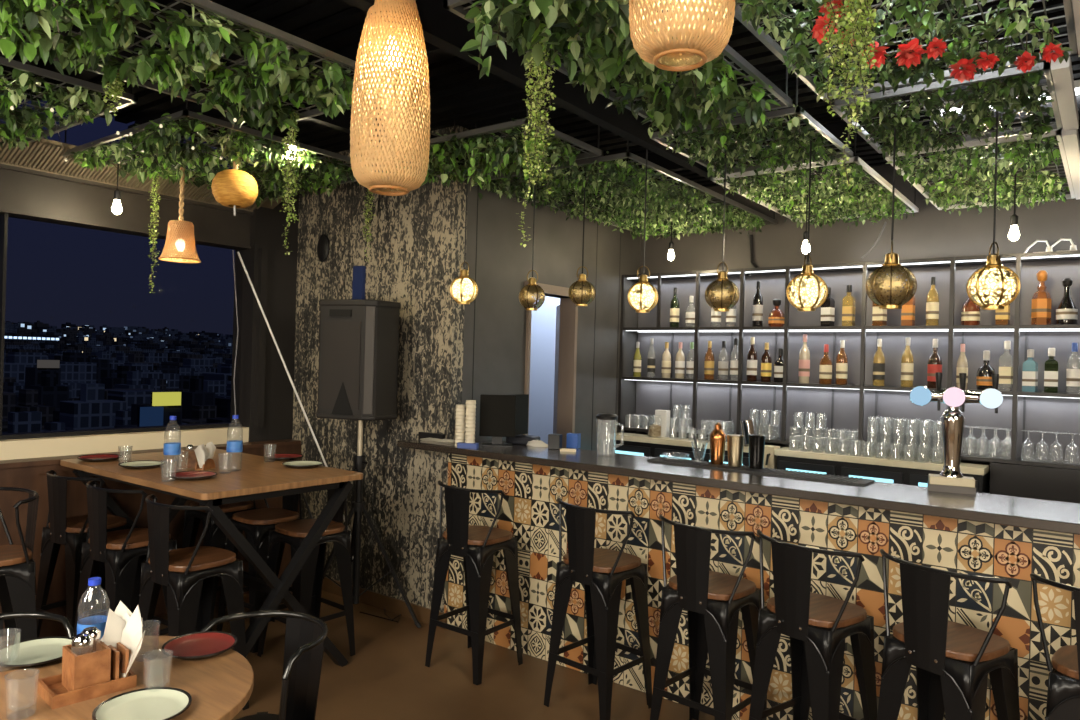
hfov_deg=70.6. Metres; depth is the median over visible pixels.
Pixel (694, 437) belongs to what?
cocktail glass
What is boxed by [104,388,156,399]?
building
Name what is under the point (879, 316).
liquor bottle
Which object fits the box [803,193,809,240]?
bulb
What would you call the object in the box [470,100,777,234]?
grid
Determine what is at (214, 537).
bar stool
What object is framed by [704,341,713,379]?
liquor bottle
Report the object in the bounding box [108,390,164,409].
building
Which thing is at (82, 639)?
salt shaker
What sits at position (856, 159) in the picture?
grid
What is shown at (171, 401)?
building
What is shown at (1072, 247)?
lamp
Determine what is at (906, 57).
flower
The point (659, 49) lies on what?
pendant
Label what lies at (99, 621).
water bottle
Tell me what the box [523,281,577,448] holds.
door frame
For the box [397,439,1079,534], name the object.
countertop
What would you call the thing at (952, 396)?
badge
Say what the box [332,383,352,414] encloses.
vent
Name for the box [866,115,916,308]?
lantern
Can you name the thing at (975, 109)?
ivy
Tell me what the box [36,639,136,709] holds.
condiment caddy
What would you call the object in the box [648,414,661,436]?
glass jar
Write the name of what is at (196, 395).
building
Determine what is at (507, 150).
ivy
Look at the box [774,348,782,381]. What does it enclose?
liquor bottle
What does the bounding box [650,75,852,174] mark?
grid
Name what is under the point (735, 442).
tin
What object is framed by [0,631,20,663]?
tumbler
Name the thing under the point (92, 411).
building
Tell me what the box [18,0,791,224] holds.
ceiling beam
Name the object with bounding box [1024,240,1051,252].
lamp
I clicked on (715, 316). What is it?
liquor bottle
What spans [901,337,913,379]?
liquor bottle
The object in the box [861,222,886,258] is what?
cable
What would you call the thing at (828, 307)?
liquor bottle
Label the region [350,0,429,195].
pendant
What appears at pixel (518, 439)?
bag
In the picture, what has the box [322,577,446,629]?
baseboard
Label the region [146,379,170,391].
building
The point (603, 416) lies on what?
water jug
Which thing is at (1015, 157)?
ivy
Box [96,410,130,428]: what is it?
building
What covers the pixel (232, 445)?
water bottle
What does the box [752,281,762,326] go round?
liquor bottle
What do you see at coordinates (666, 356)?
liquor bottle
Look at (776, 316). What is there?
liquor bottle
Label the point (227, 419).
building
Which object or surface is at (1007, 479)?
base cabinet
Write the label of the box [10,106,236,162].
fairy lights
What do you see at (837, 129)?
trim
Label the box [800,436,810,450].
tumbler
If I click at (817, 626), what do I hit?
bar stool
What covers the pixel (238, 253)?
pole
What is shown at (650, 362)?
liquor bottle
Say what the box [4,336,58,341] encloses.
bridge
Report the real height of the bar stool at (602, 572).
0.953 m
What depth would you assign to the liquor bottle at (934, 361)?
4.78 m
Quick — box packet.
[457,442,478,448]
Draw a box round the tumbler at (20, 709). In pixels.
[4,671,39,717]
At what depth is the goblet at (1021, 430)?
4.47 m
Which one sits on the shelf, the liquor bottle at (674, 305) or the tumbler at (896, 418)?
the liquor bottle at (674, 305)
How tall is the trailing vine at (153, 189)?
0.740 m
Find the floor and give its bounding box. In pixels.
[150,585,714,719]
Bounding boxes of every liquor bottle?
[633,342,640,376]
[647,338,655,377]
[661,342,670,377]
[670,288,679,326]
[675,342,684,378]
[685,296,694,326]
[686,342,693,373]
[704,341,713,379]
[711,290,720,321]
[718,341,728,374]
[726,309,735,321]
[730,338,737,380]
[747,337,756,380]
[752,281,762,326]
[761,343,771,381]
[768,299,783,326]
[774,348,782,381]
[798,334,809,382]
[819,344,831,383]
[821,287,834,325]
[836,340,847,384]
[842,285,854,320]
[872,289,886,325]
[873,339,884,384]
[901,283,914,325]
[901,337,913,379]
[926,277,938,324]
[927,339,941,387]
[956,344,967,388]
[961,285,979,324]
[976,351,995,389]
[995,304,1009,324]
[999,341,1012,383]
[1022,349,1037,391]
[1031,271,1050,324]
[1044,348,1057,392]
[1056,278,1077,324]
[1066,343,1079,393]
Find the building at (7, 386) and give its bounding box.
[3,382,18,404]
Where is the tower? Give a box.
[909,372,1002,494]
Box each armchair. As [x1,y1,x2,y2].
[0,612,74,647]
[200,610,327,719]
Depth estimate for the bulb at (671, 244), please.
5.44 m
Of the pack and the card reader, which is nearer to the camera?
the card reader
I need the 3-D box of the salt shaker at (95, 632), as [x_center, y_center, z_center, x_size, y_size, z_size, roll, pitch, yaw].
[-1.154,0.736,1.956,0.052,0.097,0.051,1,0,37]
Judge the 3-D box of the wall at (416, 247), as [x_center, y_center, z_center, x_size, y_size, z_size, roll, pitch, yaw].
[-1.234,0.081,5.140,1.840,3.000,0.100,1,0,37]
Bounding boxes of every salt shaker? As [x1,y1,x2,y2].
[71,633,93,651]
[78,627,100,654]
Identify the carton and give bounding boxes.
[566,433,580,448]
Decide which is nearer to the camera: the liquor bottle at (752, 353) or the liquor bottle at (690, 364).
the liquor bottle at (752, 353)
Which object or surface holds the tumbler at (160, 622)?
on the round table at (219, 686)
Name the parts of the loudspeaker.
handle, corner trim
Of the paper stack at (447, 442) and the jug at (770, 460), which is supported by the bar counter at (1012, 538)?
the paper stack at (447, 442)
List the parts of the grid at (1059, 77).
frame, edge rail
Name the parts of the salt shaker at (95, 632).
lid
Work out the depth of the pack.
5.76 m
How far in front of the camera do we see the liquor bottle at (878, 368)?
4.97 m
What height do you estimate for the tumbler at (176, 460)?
0.095 m
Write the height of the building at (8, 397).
11.336 m
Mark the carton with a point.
(573, 440)
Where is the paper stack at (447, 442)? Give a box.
[420,438,454,445]
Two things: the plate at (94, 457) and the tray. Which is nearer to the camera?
the tray
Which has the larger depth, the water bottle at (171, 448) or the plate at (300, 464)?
the plate at (300, 464)
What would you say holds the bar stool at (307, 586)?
on the floor
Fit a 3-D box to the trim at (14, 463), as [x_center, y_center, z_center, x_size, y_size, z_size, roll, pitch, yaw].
[-3.861,0.516,2.771,0.320,0.025,6.790,1,0,37]
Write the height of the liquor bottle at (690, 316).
0.240 m
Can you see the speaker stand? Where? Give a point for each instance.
(358, 505)
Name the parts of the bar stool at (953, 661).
rod, leg, plate, leg, rail, seat frame, seat, leg, rod, leg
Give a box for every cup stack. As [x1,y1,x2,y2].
[455,404,465,446]
[465,400,475,442]
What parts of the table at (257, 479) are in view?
leg, leg, leg, leg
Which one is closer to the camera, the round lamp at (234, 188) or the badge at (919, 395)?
the badge at (919, 395)
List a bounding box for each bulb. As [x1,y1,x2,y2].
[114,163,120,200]
[669,222,673,249]
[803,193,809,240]
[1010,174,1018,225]
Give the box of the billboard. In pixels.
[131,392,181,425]
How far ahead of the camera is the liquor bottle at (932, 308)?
4.79 m
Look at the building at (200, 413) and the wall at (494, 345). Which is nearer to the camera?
the wall at (494, 345)
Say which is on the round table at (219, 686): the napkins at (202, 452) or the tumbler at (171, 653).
the tumbler at (171, 653)
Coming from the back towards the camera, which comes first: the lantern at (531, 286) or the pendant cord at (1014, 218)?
the lantern at (531, 286)
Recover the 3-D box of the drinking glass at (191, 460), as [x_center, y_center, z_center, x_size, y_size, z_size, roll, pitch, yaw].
[-1.836,0.519,4.003,0.070,0.085,0.070,2,0,-13]
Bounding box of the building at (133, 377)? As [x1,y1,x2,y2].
[115,371,153,389]
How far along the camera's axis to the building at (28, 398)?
110.03 m
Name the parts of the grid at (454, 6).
hanger rod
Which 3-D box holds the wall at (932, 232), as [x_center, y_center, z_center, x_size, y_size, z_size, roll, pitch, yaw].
[3.249,0.200,4.523,6.260,3.000,0.100,1,0,37]
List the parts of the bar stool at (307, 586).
leg, leg, rod, seat frame, seat, leg, plate, leg, rod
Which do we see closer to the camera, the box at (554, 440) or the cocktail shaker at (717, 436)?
the cocktail shaker at (717, 436)
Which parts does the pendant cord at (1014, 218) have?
cord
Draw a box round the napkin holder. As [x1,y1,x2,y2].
[195,458,214,470]
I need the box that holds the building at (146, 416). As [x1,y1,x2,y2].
[114,406,163,427]
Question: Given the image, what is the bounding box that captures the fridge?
[606,432,748,465]
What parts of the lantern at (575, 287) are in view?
globe, cord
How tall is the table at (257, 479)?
1.013 m
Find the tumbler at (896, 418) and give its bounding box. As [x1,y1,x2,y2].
[893,418,904,434]
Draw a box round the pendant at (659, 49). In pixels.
[629,0,734,71]
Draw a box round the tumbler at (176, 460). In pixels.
[161,460,176,481]
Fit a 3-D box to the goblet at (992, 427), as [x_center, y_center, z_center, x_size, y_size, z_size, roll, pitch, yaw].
[2.779,0.499,4.645,0.072,0.176,0.071,1,0,37]
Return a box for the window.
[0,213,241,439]
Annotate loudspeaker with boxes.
[316,299,400,420]
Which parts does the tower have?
tap handle, spout, tap handle, spout, tap handle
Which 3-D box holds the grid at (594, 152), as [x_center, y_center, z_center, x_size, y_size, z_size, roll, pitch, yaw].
[-0.276,-1.221,3.908,1.040,0.352,0.620,1,0,37]
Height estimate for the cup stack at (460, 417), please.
0.240 m
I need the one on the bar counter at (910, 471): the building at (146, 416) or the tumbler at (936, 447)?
the tumbler at (936, 447)
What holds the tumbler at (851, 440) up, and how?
on the bar counter at (910, 471)
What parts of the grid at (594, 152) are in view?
hanger rod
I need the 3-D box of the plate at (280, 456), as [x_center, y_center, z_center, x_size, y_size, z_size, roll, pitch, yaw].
[-1.480,0.562,4.409,0.216,0.019,0.216,1,0,37]
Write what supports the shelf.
on the base cabinet
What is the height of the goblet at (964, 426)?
0.176 m
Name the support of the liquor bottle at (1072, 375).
on the shelf
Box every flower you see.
[811,2,838,43]
[818,0,851,22]
[860,36,889,68]
[895,26,924,67]
[925,18,946,59]
[948,54,978,82]
[975,40,999,70]
[1014,33,1035,72]
[1040,22,1064,62]
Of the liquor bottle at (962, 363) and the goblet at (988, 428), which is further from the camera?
the liquor bottle at (962, 363)
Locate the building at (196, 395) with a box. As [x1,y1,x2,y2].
[179,378,214,418]
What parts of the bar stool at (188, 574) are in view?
leg, rod, plate, rail, leg, seat frame, seat, rod, leg, leg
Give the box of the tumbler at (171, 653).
[143,653,172,687]
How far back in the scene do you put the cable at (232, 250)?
5.10 m
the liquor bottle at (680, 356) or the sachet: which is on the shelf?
the liquor bottle at (680, 356)
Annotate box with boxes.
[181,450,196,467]
[548,434,561,449]
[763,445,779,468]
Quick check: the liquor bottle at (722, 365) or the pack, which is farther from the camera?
the pack
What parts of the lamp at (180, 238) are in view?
lamp shade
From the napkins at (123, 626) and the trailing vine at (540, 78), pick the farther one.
the trailing vine at (540, 78)
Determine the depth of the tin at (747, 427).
5.24 m
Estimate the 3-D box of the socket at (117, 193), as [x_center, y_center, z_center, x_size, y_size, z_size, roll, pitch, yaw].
[-2.298,-0.898,4.146,0.036,0.057,0.035,1,0,37]
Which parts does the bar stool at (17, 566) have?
rod, leg, seat, seat frame, rail, leg, rod, plate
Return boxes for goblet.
[963,426,975,455]
[977,426,989,455]
[987,428,1000,457]
[989,427,1002,456]
[999,429,1011,458]
[1021,430,1034,460]
[1035,431,1048,461]
[1048,432,1063,462]
[1064,433,1079,464]
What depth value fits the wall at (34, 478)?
4.20 m
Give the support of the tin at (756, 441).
on the bar mat
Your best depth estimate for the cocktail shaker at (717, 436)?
3.81 m
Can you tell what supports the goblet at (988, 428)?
on the shelf
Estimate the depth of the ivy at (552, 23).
2.54 m
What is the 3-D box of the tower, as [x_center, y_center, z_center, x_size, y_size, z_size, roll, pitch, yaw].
[1.751,0.305,3.227,0.348,0.502,0.105,1,0,25]
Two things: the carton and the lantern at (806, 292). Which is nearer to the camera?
the lantern at (806, 292)
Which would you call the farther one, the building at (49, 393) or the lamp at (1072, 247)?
the building at (49, 393)
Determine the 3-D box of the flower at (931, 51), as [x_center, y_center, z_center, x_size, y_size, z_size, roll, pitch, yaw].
[1.185,-0.962,2.280,0.063,0.121,0.064,1,0,37]
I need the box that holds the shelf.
[618,250,1079,468]
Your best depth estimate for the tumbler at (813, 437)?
4.98 m
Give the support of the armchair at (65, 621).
on the floor
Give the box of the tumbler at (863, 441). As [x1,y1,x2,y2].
[862,441,873,456]
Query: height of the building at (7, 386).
11.523 m
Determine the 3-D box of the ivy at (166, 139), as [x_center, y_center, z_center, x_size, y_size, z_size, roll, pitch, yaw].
[-1.728,-1.036,4.220,1.371,0.225,1.294,1,0,37]
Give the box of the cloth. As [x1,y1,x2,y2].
[526,440,547,446]
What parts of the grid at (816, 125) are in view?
frame, hanger rod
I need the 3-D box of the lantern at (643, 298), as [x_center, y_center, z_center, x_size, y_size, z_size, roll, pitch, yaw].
[0.535,-0.664,3.897,0.165,0.842,0.156,2,0,-14]
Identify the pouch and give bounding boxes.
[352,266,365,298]
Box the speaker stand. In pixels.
[323,420,420,627]
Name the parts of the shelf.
post, post, post, post, post, post, post, post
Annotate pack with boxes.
[655,410,669,436]
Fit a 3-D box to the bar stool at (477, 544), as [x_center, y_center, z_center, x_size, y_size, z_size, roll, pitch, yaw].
[-0.333,1.126,4.010,0.447,0.953,0.358,1,0,37]
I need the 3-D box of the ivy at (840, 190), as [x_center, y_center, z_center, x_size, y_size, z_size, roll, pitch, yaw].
[1.710,-0.964,4.620,0.846,0.169,1.517,1,0,37]
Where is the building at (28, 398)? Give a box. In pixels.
[15,389,54,429]
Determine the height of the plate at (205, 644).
0.019 m
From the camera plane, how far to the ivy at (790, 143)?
3.53 m
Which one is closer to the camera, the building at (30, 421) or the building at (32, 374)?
the building at (30, 421)
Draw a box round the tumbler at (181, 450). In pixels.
[174,450,188,470]
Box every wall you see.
[0,444,300,640]
[283,125,468,612]
[462,140,640,451]
[528,296,559,444]
[635,144,1079,466]
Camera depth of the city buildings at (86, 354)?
285.96 m
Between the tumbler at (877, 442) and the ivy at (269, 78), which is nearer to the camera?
the ivy at (269, 78)
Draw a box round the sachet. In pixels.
[560,448,575,451]
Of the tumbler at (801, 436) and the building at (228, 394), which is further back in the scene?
the building at (228, 394)
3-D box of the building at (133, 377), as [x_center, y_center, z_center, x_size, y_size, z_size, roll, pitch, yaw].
[-73.812,9.036,138.581,5.643,13.913,4.404,1,0,37]
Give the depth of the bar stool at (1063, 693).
2.38 m
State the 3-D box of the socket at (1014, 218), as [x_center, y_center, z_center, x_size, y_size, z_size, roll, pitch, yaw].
[2.447,-0.722,3.934,0.036,0.057,0.035,1,0,37]
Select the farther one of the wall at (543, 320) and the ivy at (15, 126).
the wall at (543, 320)
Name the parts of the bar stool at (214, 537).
leg, leg, seat frame, seat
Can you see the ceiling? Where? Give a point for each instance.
(457, 92)
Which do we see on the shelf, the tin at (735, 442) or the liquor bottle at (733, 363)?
the liquor bottle at (733, 363)
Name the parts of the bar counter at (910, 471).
lit glass, door, lit glass, door, lit glass, door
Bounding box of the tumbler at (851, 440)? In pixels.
[850,440,860,455]
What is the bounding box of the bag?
[506,435,539,444]
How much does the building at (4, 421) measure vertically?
8.675 m
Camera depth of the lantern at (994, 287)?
2.93 m
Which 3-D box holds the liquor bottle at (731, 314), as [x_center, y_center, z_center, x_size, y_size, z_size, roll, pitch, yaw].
[1.411,-0.381,5.623,0.072,0.280,0.073,2,0,-43]
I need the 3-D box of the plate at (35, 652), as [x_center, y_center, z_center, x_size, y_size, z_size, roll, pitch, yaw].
[-1.405,0.818,2.127,0.210,0.019,0.210,1,0,37]
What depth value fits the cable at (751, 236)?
5.70 m
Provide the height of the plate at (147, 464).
0.019 m
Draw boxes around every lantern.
[450,176,477,303]
[519,184,544,310]
[568,167,595,305]
[628,149,657,312]
[705,150,738,311]
[786,125,827,310]
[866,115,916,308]
[966,110,1020,309]
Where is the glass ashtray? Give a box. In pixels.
[663,452,688,460]
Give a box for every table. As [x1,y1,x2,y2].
[0,636,253,719]
[60,449,362,666]
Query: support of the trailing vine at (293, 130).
hanging from the grid at (208, 5)
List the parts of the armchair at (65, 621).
plate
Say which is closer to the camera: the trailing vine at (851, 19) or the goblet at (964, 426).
the trailing vine at (851, 19)
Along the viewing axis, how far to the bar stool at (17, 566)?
3.32 m
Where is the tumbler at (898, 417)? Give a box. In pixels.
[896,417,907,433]
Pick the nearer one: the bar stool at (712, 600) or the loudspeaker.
the bar stool at (712, 600)
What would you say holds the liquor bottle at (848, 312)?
on the shelf
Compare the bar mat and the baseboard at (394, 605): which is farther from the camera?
the baseboard at (394, 605)
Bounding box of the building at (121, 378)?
[101,366,152,388]
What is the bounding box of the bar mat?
[646,456,874,485]
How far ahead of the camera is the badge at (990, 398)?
3.13 m
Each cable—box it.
[232,250,238,424]
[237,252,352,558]
[360,608,400,621]
[747,235,758,275]
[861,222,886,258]
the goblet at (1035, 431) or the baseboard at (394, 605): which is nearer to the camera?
the goblet at (1035, 431)
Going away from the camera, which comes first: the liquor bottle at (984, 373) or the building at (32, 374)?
the liquor bottle at (984, 373)
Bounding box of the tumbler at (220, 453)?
[218,453,232,473]
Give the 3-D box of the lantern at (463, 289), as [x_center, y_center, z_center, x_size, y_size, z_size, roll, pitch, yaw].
[-0.419,-0.713,4.293,0.165,0.794,0.156,1,0,37]
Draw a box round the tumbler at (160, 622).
[139,622,160,655]
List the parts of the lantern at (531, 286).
globe, cord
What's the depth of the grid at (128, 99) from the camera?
3.09 m
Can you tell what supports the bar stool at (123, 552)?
on the floor
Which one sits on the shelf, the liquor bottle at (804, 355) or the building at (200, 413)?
the liquor bottle at (804, 355)
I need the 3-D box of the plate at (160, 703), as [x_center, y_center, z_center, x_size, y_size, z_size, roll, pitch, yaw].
[-0.942,0.830,1.809,0.210,0.019,0.210,1,0,37]
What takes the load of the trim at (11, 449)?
attached to the wall at (34, 478)
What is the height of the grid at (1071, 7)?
0.360 m
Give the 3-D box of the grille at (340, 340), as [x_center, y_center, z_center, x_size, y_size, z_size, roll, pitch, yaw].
[-1.159,0.031,4.437,0.250,0.510,0.005,1,0,17]
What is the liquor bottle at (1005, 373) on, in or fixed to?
on the shelf
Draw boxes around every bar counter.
[397,439,1079,719]
[774,447,989,493]
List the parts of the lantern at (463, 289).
globe, cord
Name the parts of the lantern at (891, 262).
globe, cord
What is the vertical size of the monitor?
0.300 m
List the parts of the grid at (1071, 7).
edge rail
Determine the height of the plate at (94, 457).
0.019 m
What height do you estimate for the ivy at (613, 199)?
0.184 m
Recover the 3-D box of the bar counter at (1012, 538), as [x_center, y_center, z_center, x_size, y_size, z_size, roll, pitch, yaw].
[1.056,1.088,3.482,4.470,1.100,0.510,1,0,37]
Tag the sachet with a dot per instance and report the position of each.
(561, 449)
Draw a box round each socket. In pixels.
[114,189,120,200]
[669,242,673,249]
[803,231,809,240]
[1010,214,1018,225]
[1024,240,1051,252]
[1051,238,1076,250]
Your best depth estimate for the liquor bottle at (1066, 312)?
4.37 m
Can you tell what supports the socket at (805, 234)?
attached to the bulb at (805, 233)
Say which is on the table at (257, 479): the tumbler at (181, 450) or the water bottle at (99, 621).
the tumbler at (181, 450)
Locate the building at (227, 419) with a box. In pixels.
[206,403,230,422]
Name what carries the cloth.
on the bar counter at (1012, 538)
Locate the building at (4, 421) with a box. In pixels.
[2,419,7,431]
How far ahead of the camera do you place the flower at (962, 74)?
2.42 m
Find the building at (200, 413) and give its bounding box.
[182,405,220,423]
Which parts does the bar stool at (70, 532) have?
leg, rod, plate, leg, rail, seat frame, seat, rod, leg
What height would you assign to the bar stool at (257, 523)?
0.953 m
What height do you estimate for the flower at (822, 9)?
0.130 m
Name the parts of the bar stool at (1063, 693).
rod, rail, seat frame, leg, seat, plate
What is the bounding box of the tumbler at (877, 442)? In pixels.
[875,442,886,458]
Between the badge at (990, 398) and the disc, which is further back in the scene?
the disc
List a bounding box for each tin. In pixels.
[727,434,743,466]
[740,420,756,445]
[748,434,765,468]
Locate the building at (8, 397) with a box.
[2,392,15,418]
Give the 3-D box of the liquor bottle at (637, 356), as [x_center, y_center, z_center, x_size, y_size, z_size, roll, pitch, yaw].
[0.779,-0.005,6.092,0.063,0.280,0.062,1,0,43]
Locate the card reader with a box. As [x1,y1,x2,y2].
[418,432,444,440]
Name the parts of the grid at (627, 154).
frame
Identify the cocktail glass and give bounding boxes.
[691,434,707,461]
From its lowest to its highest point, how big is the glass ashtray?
0.030 m
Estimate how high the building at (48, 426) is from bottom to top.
9.806 m
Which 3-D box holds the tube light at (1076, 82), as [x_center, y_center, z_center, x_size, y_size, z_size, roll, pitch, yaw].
[2.328,-1.295,3.786,0.640,0.064,0.040,1,0,37]
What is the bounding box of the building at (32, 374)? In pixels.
[25,360,60,388]
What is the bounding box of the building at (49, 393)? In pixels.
[29,371,68,409]
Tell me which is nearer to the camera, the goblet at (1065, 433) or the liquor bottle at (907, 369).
the goblet at (1065, 433)
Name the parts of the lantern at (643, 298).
globe, cord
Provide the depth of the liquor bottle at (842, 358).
5.12 m
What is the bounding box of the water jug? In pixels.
[596,413,623,455]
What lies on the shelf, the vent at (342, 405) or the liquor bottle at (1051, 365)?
the liquor bottle at (1051, 365)
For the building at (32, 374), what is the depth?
143.31 m
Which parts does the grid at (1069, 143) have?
frame, edge rail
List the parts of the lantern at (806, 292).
globe, cord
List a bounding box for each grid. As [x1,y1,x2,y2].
[0,17,137,146]
[20,0,409,126]
[62,100,382,197]
[379,92,603,180]
[443,0,792,122]
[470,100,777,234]
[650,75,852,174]
[710,133,918,222]
[735,0,1079,100]
[830,1,1078,153]
[885,89,1079,209]
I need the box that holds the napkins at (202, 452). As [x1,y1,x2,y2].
[194,442,215,467]
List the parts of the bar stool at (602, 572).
leg, rod, plate, leg, rail, seat frame, seat, leg, rod, leg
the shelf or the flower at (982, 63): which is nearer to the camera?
the flower at (982, 63)
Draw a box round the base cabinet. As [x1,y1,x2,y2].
[989,462,1079,503]
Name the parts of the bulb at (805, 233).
cord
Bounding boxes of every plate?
[0,636,72,667]
[77,454,122,461]
[92,687,191,719]
[118,460,164,468]
[162,631,236,659]
[168,471,217,480]
[264,453,303,460]
[282,460,323,468]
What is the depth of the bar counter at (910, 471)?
4.74 m
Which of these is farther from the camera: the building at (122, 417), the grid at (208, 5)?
the building at (122, 417)
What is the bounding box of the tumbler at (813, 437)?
[812,437,822,450]
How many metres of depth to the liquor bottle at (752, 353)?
5.49 m
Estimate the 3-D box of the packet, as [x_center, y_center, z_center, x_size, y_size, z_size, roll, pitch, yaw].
[-0.411,0.486,4.346,0.120,0.028,0.050,2,0,7]
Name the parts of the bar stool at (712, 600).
rod, leg, plate, leg, rail, seat frame, seat, leg, rod, leg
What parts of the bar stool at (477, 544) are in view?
leg, rod, plate, leg, rail, seat frame, seat, leg, rod, leg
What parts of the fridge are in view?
lit glass, door, door, door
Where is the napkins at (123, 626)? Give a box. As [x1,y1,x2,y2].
[101,600,144,677]
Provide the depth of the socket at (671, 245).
5.44 m
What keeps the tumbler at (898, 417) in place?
on the tumbler
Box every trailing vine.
[101,73,124,115]
[148,171,160,292]
[280,110,300,254]
[361,188,375,261]
[518,41,558,246]
[819,0,849,115]
[835,0,880,185]
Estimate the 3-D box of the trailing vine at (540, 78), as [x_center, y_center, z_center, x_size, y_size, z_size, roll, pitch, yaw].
[-0.015,-0.709,2.419,0.138,0.720,0.077,2,0,-37]
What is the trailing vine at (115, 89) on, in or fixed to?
hanging from the grid at (208, 5)
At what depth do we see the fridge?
5.63 m
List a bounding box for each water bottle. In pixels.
[77,577,109,638]
[163,416,180,474]
[226,415,242,470]
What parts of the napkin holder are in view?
panel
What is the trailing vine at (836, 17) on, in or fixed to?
hanging from the grid at (1071, 7)
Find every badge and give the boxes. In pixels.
[910,386,931,405]
[943,387,964,406]
[980,388,1002,408]
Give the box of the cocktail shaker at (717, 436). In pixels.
[710,423,725,464]
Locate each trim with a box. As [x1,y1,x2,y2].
[0,135,286,211]
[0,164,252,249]
[0,427,248,459]
[0,439,300,468]
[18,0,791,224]
[128,4,1079,180]
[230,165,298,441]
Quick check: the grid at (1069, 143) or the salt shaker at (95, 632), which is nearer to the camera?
the salt shaker at (95, 632)
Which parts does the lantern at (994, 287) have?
globe, cord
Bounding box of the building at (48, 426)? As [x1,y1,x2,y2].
[44,422,64,430]
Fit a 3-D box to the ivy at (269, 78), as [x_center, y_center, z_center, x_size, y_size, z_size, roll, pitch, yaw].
[-1.244,-1.008,2.725,0.940,0.257,1.275,1,0,37]
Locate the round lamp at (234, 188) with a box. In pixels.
[211,161,257,215]
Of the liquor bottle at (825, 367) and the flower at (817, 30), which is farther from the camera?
the liquor bottle at (825, 367)
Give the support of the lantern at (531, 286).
hanging from the grid at (627, 154)
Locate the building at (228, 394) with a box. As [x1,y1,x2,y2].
[215,384,230,397]
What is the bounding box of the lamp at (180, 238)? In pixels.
[158,167,200,262]
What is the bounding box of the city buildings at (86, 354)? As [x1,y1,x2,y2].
[3,321,232,397]
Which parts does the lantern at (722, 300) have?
globe, cord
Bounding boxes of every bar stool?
[0,487,38,646]
[36,470,131,637]
[74,480,176,635]
[139,494,248,709]
[182,500,257,630]
[216,494,303,652]
[257,481,354,656]
[425,480,522,684]
[544,497,651,719]
[650,515,766,719]
[749,530,876,719]
[877,549,1019,719]
[1030,573,1079,719]
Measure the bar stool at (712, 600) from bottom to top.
0.953 m
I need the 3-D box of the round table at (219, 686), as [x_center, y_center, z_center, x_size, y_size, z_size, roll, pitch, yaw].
[-1.165,1.204,1.898,0.830,0.740,0.830,1,0,37]
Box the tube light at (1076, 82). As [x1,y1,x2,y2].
[938,80,1079,114]
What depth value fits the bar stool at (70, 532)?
3.91 m
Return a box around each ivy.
[0,0,353,139]
[0,56,114,150]
[71,113,358,206]
[386,118,579,199]
[460,0,779,139]
[474,151,768,240]
[664,104,839,182]
[716,161,913,229]
[735,0,1072,101]
[841,61,1054,159]
[886,136,1069,215]
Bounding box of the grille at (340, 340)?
[321,321,360,409]
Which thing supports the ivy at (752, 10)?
attached to the grid at (1071, 7)
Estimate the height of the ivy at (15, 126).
0.236 m
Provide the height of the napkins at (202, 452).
0.125 m
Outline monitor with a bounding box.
[479,394,528,446]
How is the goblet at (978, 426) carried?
on the shelf
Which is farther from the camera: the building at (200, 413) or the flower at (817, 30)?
the building at (200, 413)
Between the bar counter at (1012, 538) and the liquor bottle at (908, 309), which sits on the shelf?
the liquor bottle at (908, 309)
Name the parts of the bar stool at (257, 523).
leg, leg, seat frame, seat, plate, rod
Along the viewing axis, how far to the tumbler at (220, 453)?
3.83 m
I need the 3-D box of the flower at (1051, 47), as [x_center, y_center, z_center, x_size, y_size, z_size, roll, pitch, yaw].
[1.537,-0.951,2.286,0.060,0.124,0.059,2,0,-44]
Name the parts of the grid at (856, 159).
hanger rod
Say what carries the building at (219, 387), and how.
on the ground
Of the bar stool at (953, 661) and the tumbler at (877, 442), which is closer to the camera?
the bar stool at (953, 661)
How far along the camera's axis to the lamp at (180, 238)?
4.25 m
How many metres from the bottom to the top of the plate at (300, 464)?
0.019 m
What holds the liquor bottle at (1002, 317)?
on the shelf
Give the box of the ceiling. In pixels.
[0,0,1079,189]
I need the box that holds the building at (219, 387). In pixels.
[203,380,230,395]
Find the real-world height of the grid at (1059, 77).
0.360 m
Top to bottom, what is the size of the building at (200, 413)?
8.653 m
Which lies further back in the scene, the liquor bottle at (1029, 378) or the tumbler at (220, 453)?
the liquor bottle at (1029, 378)
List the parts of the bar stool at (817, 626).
rod, leg, plate, leg, rail, seat frame, seat, leg, rod, leg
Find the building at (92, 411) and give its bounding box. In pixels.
[59,383,125,429]
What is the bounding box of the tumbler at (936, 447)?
[930,447,942,463]
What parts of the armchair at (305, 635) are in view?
seat, rail, arm rod, plate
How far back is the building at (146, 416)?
69.54 m
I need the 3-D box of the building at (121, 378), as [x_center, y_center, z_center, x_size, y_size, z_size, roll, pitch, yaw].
[-82.622,8.481,152.456,4.961,14.623,7.849,1,0,37]
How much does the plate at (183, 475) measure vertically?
0.019 m
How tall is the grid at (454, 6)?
0.352 m
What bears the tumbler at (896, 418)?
on the tumbler
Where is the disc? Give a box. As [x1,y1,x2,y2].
[317,234,329,261]
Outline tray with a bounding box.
[36,669,136,709]
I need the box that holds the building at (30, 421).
[2,411,43,433]
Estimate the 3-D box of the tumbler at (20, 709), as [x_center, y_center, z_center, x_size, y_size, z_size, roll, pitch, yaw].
[-1.216,0.784,1.788,0.069,0.095,0.069,1,0,37]
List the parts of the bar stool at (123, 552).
leg, rod, plate, rail, leg, seat frame, seat, rod, leg, leg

